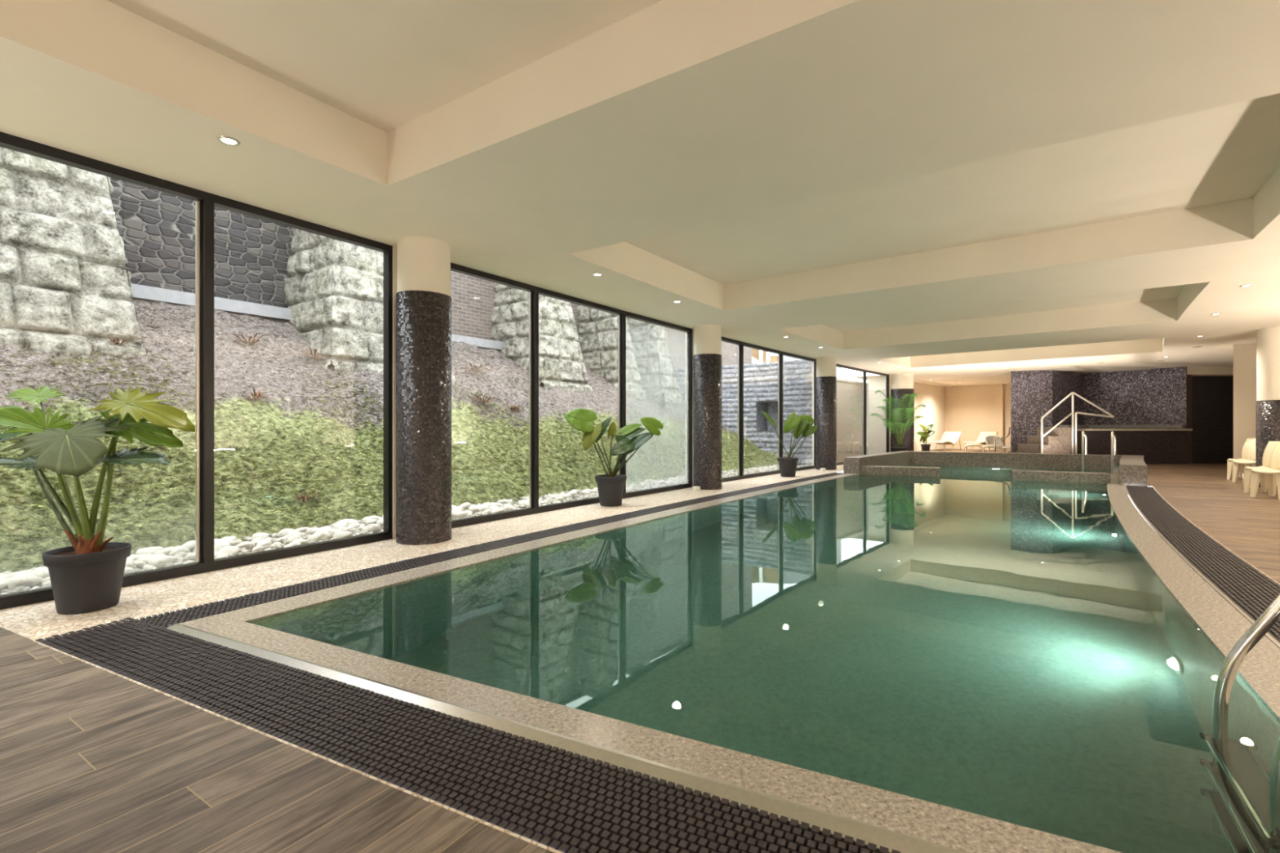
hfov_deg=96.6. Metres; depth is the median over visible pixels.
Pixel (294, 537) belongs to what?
stone
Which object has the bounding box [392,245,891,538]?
wall
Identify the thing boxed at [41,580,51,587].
stone
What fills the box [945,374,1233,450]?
wall
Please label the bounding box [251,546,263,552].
stone
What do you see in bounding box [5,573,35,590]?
stone
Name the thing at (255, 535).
stone
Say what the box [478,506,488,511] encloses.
stone
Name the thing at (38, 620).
floor strip
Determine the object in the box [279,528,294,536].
stone
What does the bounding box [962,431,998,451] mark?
lounger
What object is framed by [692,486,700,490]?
box
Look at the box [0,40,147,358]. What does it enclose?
stone buttress
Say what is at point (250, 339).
fern
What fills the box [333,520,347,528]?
stone
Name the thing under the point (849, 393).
wall
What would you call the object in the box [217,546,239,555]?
stone
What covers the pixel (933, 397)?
wall
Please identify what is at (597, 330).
stone buttress
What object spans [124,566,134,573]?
stone
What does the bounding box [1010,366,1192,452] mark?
wall
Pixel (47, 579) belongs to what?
stone
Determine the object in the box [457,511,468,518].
stone
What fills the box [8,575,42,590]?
stone
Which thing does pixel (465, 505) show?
stone
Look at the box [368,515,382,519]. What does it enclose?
stone
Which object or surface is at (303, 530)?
stone
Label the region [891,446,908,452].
pot
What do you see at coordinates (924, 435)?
potted plant
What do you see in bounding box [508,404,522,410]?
fern
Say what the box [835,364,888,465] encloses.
window
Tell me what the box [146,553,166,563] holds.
stone
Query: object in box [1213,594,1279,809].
pool ladder
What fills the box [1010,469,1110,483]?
ledge
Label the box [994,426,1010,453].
grab bar
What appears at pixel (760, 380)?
wall
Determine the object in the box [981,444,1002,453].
plastic stool
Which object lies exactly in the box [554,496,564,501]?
stone
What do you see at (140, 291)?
kerb
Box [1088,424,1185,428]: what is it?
shelf
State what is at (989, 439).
lounge chair
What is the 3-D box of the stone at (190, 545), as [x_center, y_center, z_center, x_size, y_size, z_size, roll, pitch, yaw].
[-3.956,1.064,5.015,0.204,0.119,0.159,0,0,-45]
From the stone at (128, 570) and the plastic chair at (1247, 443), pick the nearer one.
the stone at (128, 570)
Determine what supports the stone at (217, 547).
on the gravel
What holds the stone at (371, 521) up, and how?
on the gravel
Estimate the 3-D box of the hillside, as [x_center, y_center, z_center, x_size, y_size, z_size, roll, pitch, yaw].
[-4.163,-0.664,8.207,6.628,3.674,27.607,0,0,34]
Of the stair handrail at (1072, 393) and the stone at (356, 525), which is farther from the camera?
the stair handrail at (1072, 393)
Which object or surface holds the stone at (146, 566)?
on the gravel
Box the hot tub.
[1059,424,1192,464]
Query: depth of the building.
27.40 m
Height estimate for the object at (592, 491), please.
0.087 m
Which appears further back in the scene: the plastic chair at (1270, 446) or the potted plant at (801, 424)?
the potted plant at (801, 424)
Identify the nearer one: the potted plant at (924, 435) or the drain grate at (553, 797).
the drain grate at (553, 797)
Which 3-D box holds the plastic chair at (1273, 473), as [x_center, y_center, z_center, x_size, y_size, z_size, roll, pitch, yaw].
[10.274,0.703,9.168,0.604,0.895,0.413,0,0,-14]
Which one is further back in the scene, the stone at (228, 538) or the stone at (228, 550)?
the stone at (228, 538)
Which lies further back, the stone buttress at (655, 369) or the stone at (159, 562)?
the stone buttress at (655, 369)
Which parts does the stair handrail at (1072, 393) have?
rail, post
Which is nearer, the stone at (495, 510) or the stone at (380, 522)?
the stone at (380, 522)
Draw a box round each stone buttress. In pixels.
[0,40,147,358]
[283,155,455,382]
[490,282,592,393]
[576,305,646,401]
[626,317,683,415]
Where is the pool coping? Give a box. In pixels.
[180,470,1279,852]
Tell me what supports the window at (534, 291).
in the wall at (877, 431)
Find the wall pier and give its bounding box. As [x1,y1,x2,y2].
[1233,344,1256,477]
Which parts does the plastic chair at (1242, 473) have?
leg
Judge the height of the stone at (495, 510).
0.108 m
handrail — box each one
[1040,391,1114,453]
[1081,431,1087,471]
[1111,431,1116,473]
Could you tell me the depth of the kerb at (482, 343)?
13.06 m
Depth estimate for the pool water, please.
3.02 m
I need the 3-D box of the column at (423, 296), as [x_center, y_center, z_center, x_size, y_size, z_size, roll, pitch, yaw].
[-2.192,-0.350,5.794,0.530,3.000,0.530,0,0,0]
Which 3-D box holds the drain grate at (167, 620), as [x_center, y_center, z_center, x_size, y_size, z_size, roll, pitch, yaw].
[0.980,1.158,8.787,0.488,0.025,13.514,0,0,36]
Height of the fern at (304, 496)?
0.109 m
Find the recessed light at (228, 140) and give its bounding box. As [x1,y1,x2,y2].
[217,135,240,146]
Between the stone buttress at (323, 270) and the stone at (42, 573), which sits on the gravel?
the stone at (42, 573)
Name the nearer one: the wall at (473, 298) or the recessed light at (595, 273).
the recessed light at (595, 273)
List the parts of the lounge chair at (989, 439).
backrest, seat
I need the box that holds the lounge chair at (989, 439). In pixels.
[984,435,1010,453]
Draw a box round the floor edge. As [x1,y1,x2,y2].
[32,485,1279,852]
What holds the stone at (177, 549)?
on the gravel
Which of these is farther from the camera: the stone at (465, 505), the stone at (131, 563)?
the stone at (465, 505)
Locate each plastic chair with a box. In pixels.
[1226,438,1255,479]
[1231,439,1255,482]
[1242,473,1267,488]
[1243,440,1279,495]
[1249,442,1279,499]
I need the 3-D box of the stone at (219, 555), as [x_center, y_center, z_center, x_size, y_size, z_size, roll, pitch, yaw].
[-3.497,1.095,4.757,0.086,0.064,0.116,0,0,-5]
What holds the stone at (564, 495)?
on the gravel
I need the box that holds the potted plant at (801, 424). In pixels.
[761,411,817,477]
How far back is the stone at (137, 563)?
4.45 m
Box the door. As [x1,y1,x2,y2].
[1186,366,1233,463]
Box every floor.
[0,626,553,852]
[836,459,1279,583]
[915,448,1010,453]
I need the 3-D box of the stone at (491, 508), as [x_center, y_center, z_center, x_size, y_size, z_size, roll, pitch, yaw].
[-1.859,1.076,7.337,0.161,0.113,0.228,0,0,-16]
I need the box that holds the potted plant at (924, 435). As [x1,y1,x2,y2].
[916,424,934,451]
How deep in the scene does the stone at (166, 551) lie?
4.77 m
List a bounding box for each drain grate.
[35,617,967,852]
[125,472,844,631]
[1124,484,1279,648]
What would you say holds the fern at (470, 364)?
on the hillside
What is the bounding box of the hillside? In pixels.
[0,297,777,573]
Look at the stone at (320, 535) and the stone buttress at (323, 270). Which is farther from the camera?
the stone buttress at (323, 270)
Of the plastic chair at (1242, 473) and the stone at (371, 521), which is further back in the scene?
the plastic chair at (1242, 473)
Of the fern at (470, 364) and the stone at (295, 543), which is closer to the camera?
the stone at (295, 543)
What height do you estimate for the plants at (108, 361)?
2.212 m
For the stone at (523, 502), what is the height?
0.103 m
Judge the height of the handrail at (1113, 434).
1.932 m
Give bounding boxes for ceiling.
[0,0,1279,386]
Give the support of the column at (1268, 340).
on the floor at (1248, 526)
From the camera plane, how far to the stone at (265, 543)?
5.19 m
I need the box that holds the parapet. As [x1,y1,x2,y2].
[843,450,1146,494]
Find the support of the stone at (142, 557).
on the gravel
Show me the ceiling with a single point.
(955, 193)
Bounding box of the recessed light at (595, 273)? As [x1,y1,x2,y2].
[592,272,602,275]
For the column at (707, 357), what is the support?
on the floor strip
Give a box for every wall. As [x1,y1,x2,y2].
[110,105,332,315]
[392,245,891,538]
[450,271,751,368]
[674,360,812,466]
[836,377,868,460]
[913,382,945,451]
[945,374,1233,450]
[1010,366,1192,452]
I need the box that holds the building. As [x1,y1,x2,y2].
[751,348,840,378]
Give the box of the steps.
[1008,426,1071,453]
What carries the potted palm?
on the floor at (1248, 526)
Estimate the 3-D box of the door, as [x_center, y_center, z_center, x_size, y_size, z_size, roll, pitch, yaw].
[18.485,-0.350,17.665,3.130,3.000,0.330,0,0,0]
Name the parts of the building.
ochre panel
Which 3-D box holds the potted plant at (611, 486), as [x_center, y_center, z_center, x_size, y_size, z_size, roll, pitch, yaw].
[-0.373,0.442,8.317,1.445,1.416,0.476,0,0,-4]
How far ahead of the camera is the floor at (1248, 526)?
8.12 m
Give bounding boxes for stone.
[0,577,7,591]
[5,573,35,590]
[7,569,31,577]
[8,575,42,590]
[30,568,49,578]
[38,576,50,586]
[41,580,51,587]
[124,559,134,568]
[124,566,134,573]
[134,560,146,568]
[135,546,164,555]
[135,553,153,564]
[142,564,156,570]
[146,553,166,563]
[146,555,176,568]
[155,546,174,555]
[168,546,188,555]
[181,540,195,552]
[183,553,195,561]
[213,542,230,551]
[216,553,227,557]
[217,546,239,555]
[219,536,236,542]
[222,538,242,546]
[237,541,254,549]
[250,537,261,545]
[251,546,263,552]
[252,532,269,537]
[256,537,273,546]
[257,540,271,546]
[271,542,282,545]
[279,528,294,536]
[283,541,301,547]
[284,531,305,537]
[287,535,301,541]
[292,538,308,544]
[298,527,311,533]
[305,528,320,534]
[306,531,331,542]
[327,528,342,537]
[332,531,355,538]
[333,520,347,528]
[345,522,359,531]
[346,519,359,525]
[357,524,364,530]
[361,516,369,522]
[361,524,380,531]
[365,519,377,525]
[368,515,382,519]
[376,520,383,526]
[451,511,458,519]
[452,506,463,511]
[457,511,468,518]
[459,502,471,509]
[468,505,478,514]
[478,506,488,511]
[480,502,493,506]
[483,509,492,514]
[488,505,499,510]
[490,502,502,506]
[490,507,505,513]
[497,499,506,504]
[502,504,516,510]
[518,499,528,507]
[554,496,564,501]
[559,493,569,498]
[626,486,634,491]
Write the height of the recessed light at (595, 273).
0.008 m
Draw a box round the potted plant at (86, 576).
[0,384,195,614]
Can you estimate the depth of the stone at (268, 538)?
5.26 m
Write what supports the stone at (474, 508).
on the gravel
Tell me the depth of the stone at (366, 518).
6.35 m
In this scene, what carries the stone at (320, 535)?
on the gravel
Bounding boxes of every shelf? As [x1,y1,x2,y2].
[1059,425,1088,427]
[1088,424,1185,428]
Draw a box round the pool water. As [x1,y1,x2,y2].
[247,465,1279,852]
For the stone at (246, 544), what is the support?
on the gravel
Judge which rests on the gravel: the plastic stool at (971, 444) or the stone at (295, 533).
the stone at (295, 533)
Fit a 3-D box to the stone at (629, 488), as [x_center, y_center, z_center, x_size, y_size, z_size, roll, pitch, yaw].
[-0.173,1.081,9.711,0.145,0.103,0.186,0,0,-5]
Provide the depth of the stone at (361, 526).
5.97 m
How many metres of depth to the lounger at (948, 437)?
24.81 m
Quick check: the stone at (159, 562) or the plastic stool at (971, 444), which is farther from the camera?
the plastic stool at (971, 444)
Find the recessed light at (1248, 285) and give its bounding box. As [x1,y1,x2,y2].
[1240,284,1253,287]
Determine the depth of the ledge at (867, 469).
13.62 m
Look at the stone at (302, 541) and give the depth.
5.28 m
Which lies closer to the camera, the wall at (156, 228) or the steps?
the wall at (156, 228)
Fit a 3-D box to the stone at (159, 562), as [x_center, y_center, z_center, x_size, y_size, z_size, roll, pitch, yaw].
[-3.797,1.078,4.524,0.151,0.103,0.205,0,0,-5]
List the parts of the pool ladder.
handrail, handrail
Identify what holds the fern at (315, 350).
on the hillside
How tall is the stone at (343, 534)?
0.107 m
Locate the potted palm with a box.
[871,390,926,452]
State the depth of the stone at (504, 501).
7.90 m
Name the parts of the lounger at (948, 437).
rail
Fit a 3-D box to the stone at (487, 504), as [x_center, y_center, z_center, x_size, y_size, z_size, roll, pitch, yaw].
[-2.032,1.069,7.610,0.156,0.116,0.234,0,0,-41]
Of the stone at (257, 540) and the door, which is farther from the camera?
the door
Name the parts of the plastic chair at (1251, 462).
leg, seat, backrest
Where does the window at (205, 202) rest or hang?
in the wall at (877, 431)
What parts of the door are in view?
frame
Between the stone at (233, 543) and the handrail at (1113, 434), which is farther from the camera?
the handrail at (1113, 434)
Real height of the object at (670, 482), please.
0.095 m
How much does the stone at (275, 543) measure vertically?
0.061 m
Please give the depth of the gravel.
5.90 m
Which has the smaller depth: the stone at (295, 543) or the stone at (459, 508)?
the stone at (295, 543)
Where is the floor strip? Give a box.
[0,464,843,641]
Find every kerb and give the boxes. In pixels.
[131,283,332,320]
[451,333,503,350]
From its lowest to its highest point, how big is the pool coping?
0.140 m
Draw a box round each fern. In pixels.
[102,335,133,345]
[226,332,271,345]
[241,388,271,400]
[295,491,324,502]
[297,346,329,359]
[461,362,492,373]
[471,395,498,404]
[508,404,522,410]
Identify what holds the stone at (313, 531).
on the gravel
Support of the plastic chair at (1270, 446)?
on the floor at (1248, 526)
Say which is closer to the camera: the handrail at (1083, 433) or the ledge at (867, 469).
the ledge at (867, 469)
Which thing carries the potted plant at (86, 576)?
on the floor strip
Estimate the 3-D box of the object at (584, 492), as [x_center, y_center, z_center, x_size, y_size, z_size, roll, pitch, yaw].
[-0.866,1.077,9.194,0.124,0.089,0.134,0,0,-1]
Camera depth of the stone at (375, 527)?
5.94 m
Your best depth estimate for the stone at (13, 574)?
3.99 m
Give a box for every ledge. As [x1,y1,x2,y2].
[861,465,940,475]
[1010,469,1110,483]
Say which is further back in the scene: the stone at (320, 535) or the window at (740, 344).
the window at (740, 344)
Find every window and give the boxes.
[0,131,392,609]
[450,262,692,528]
[721,336,816,482]
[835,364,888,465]
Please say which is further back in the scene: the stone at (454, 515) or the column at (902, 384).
the column at (902, 384)
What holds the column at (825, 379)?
on the floor strip
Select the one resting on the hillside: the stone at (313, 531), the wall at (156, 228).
the wall at (156, 228)
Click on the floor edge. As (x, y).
(428, 800)
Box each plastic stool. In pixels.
[964,443,983,452]
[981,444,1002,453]
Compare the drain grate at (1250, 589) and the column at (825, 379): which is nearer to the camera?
the drain grate at (1250, 589)
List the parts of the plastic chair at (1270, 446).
leg, seat, leg, backrest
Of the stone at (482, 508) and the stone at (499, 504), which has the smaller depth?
the stone at (482, 508)
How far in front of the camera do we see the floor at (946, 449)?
23.99 m
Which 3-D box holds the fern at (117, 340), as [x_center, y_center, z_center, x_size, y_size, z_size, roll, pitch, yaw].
[-6.200,-1.008,6.826,0.442,0.122,0.397,0,0,44]
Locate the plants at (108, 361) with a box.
[0,343,777,572]
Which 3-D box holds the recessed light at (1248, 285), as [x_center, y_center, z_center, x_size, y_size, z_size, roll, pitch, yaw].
[7.952,-1.846,7.480,0.124,0.008,0.124,0,0,0]
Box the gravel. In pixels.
[0,464,806,595]
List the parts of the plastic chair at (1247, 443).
leg, seat, leg, backrest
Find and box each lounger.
[926,431,961,451]
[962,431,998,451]
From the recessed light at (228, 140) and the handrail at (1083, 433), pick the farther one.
the handrail at (1083, 433)
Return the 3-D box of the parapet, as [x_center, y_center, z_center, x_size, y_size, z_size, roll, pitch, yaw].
[9.113,1.055,14.499,6.502,0.590,5.150,0,0,32]
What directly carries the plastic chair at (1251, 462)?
on the floor at (1248, 526)
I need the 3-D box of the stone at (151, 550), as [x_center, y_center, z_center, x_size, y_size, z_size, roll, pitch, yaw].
[-4.118,1.064,4.810,0.150,0.094,0.208,0,0,34]
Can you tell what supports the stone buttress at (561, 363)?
on the hillside
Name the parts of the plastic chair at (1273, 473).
leg, seat, leg, backrest, leg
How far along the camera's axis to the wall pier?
12.90 m
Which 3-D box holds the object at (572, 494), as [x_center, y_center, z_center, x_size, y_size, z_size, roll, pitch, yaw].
[-1.080,1.070,8.900,0.136,0.094,0.185,0,0,20]
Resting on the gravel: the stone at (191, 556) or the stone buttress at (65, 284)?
the stone at (191, 556)
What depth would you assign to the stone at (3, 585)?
3.85 m
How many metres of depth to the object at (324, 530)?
5.68 m
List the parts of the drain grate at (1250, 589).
edge strip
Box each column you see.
[395,235,451,545]
[693,324,721,489]
[815,356,836,470]
[890,373,914,452]
[1255,326,1279,488]
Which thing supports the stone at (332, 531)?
on the gravel
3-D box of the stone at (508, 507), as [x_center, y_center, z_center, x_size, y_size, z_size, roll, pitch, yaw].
[-1.712,1.078,7.498,0.195,0.111,0.144,0,0,-34]
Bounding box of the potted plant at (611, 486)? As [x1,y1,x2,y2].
[564,408,663,506]
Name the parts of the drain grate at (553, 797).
edge strip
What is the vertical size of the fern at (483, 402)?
0.222 m
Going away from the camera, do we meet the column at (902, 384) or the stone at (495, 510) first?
the stone at (495, 510)
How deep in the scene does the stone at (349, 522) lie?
6.10 m
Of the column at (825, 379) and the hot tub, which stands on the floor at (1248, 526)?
the hot tub
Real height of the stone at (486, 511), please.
0.089 m

